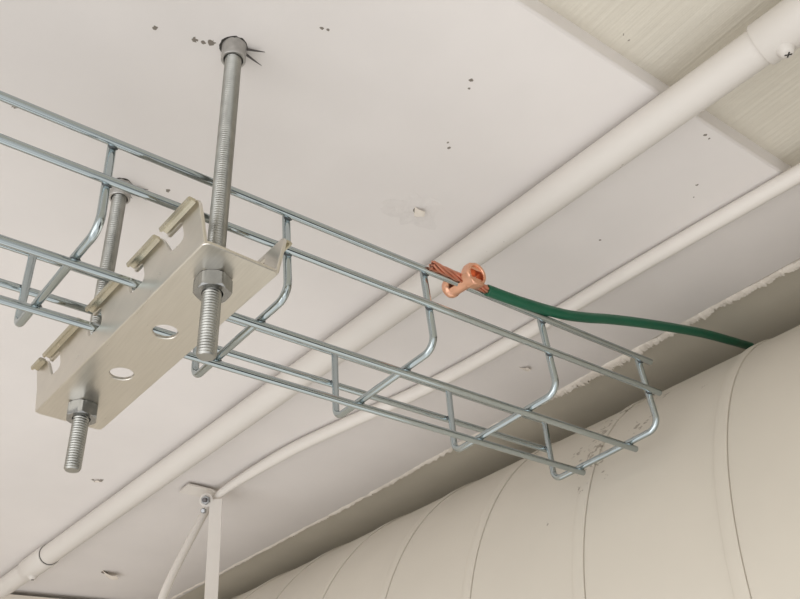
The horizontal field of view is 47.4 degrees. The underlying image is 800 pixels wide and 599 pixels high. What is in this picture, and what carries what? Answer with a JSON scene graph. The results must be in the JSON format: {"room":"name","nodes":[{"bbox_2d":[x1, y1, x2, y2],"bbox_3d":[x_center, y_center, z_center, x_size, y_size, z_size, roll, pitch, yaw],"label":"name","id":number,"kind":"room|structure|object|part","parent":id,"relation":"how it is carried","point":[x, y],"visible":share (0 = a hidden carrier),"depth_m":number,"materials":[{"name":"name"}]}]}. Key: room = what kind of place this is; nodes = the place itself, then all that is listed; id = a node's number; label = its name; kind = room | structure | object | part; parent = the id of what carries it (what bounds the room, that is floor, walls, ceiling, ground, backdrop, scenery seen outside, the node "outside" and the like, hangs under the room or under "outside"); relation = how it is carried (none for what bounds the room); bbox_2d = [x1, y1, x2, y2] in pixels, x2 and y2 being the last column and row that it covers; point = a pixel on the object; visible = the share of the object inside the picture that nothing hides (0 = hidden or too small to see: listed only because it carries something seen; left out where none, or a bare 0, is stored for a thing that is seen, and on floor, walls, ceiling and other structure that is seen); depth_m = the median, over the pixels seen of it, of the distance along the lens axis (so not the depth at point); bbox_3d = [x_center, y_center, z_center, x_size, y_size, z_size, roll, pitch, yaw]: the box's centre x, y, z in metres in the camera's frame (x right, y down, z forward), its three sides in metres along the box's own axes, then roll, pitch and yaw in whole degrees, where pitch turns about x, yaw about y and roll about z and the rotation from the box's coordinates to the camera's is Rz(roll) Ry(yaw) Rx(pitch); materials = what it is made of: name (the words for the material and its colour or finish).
{"room":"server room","nodes":[
{"label":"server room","id":0,"kind":"room"},
{"bbox_2d":[0,594,57,598],"bbox_3d":[-0.857,0.732,0.750,3.600,1.039,0.060,15,-40,-25],"label":"wall","id":1,"kind":"structure","parent":0,"point":[11,596],"depth_m":1.21,"materials":[{"name":"paint"}]},
{"bbox_2d":[171,258,799,598],"bbox_3d":[0.014,0.187,0.999,0.015,0.010,1.036,25,-45,-35],"label":"trim","id":2,"kind":"structure","parent":1,"relation":"attached to","point":[795,265],"depth_m":0.84,"materials":[{"name":"paint"}]},
{"bbox_2d":[0,0,799,598],"bbox_3d":[0.116,-0.556,0.043,4.100,0.080,3.686,21,-43,-31],"label":"ceiling","id":3,"kind":"structure","parent":0,"point":[351,107],"depth_m":0.65,"materials":[{"name":"paint"}]},
{"bbox_2d":[64,194,126,472],"bbox_3d":[-0.182,0.009,0.552,0.010,0.202,0.021,21,-43,-31],"label":"rod","id":4,"kind":"object","parent":3,"relation":"hanging from","point":[74,454],"visible":0.59,"depth_m":0.56,"materials":[{"name":"metal"}]},
{"bbox_2d":[66,399,97,424],"bbox_3d":[-0.180,0.064,0.516,0.018,0.008,0.017,21,-43,-31],"label":"nut","id":5,"kind":"object","parent":4,"relation":"attached to","point":[85,407],"visible":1,"depth_m":0.51,"materials":[{"name":"metal"}]},
{"bbox_2d":[101,570,117,579],"bbox_3d":[-0.377,0.358,1.185,0.021,0.008,0.024,-8,-36,4],"label":"flake","id":6,"kind":"object","parent":3,"relation":"attached to","point":[102,571],"visible":1,"depth_m":1.18,"materials":[{"name":"paint"}]},
{"bbox_2d":[109,178,147,203],"bbox_3d":[-0.182,-0.070,0.608,0.027,0.014,0.017,21,-43,-31],"label":"anchor","id":7,"kind":"object","parent":3,"relation":"attached to","point":[113,190],"visible":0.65,"depth_m":0.60,"materials":[{"name":"metal"}]},
{"bbox_2d":[179,483,221,598],"bbox_3d":[-0.202,0.346,0.892,0.041,0.345,0.033,21,-43,-31],"label":"strap","id":8,"kind":"object","parent":3,"relation":"attached to","point":[205,494],"visible":1,"depth_m":0.96,"materials":[{"name":"white paint"}]},
{"bbox_3d":[-0.216,0.222,0.987,0.041,0.031,0.022,21,-43,-31],"label":"angle plate","id":9,"kind":"part","parent":8,"relation":"part of","materials":[{"name":"white paint"}]},
{"bbox_2d":[200,493,212,506],"bbox_3d":[-0.208,0.216,0.981,0.015,0.014,0.007,-7,-36,3],"label":"bolt","id":10,"kind":"object","parent":8,"relation":"in","point":[206,499],"depth_m":0.98,"materials":[{"name":"grey metal"}]},
{"bbox_2d":[196,53,241,360],"bbox_3d":[-0.091,-0.059,0.465,0.010,0.205,0.018,21,-43,-31],"label":"rod","id":11,"kind":"object","parent":3,"relation":"hanging from","point":[209,320],"visible":0.98,"depth_m":0.46,"materials":[{"name":"metal"}]},
{"bbox_2d":[31,196,291,429],"bbox_3d":[-0.134,0.016,0.484,0.058,0.025,0.188,24,-44,-34],"label":"bracket","id":12,"kind":"object","parent":11,"relation":"hanging from","point":[125,337],"visible":0.97,"depth_m":0.46,"materials":[{"name":"metal"}]},
{"bbox_2d":[193,269,232,302],"bbox_3d":[-0.088,-0.006,0.429,0.016,0.008,0.018,21,-43,-31],"label":"nut","id":13,"kind":"object","parent":11,"relation":"attached to","point":[208,278],"visible":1,"depth_m":0.42,"materials":[{"name":"metal"}]},
{"bbox_2d":[0,91,661,479],"bbox_3d":[-0.154,-0.021,0.482,0.770,0.062,0.111,21,-43,-31],"label":"cable tray","id":14,"kind":"object","parent":11,"relation":"hanging from","point":[25,311],"visible":0.91,"depth_m":0.53,"materials":[{"name":"metal"}]},
{"bbox_2d":[442,263,485,297],"bbox_3d":[0.039,-0.010,0.571,0.016,0.018,0.029,21,-43,-31],"label":"connector","id":15,"kind":"object","parent":14,"relation":"attached to","point":[469,271],"visible":1,"depth_m":0.56,"materials":[{"name":"orange metal"}]},
{"bbox_2d":[429,260,753,348],"bbox_3d":[0.169,0.010,0.682,0.391,0.090,0.013,23,-44,-33],"label":"ground wire","id":16,"kind":"object","parent":14,"relation":"attached to","point":[493,292],"visible":0.99,"depth_m":0.64,"materials":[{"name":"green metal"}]},
{"bbox_2d":[219,36,262,67],"bbox_3d":[-0.091,-0.139,0.522,0.027,0.013,0.017,21,-43,-31],"label":"anchor","id":17,"kind":"object","parent":3,"relation":"attached to","point":[231,44],"visible":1,"depth_m":0.52,"materials":[{"name":"metal"}]},
{"bbox_2d":[0,0,799,597],"bbox_3d":[0.148,-0.102,0.587,0.028,0.031,2.001,25,-45,-35],"label":"conduit pipe","id":18,"kind":"object","parent":3,"relation":"attached to","point":[773,37],"visible":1,"depth_m":0.64,"materials":[{"name":"paint"}]},
{"bbox_2d":[380,192,442,229],"bbox_3d":[0.009,-0.063,0.647,0.047,0.004,0.035,8,-37,-17],"label":"flake","id":19,"kind":"object","parent":3,"relation":"attached to","point":[420,212],"visible":1,"depth_m":0.65,"materials":[{"name":"paint"}]},
{"bbox_2d":[158,163,799,598],"bbox_3d":[0.233,0.065,0.576,1.247,0.329,0.074,-31,-43,31],"label":"cable","id":20,"kind":"object","parent":3,"relation":"attached to","point":[790,178],"visible":0.98,"depth_m":0.77,"materials":[{"name":"white paint"}]},
{"bbox_2d":[231,325,799,598],"bbox_3d":[0.345,0.320,0.736,0.550,0.575,1.726,25,-45,-35],"label":"duct","id":21,"kind":"object","parent":3,"relation":"hanging from","point":[707,504],"visible":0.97,"depth_m":0.65,"materials":[{"name":"metal"}]}
]}

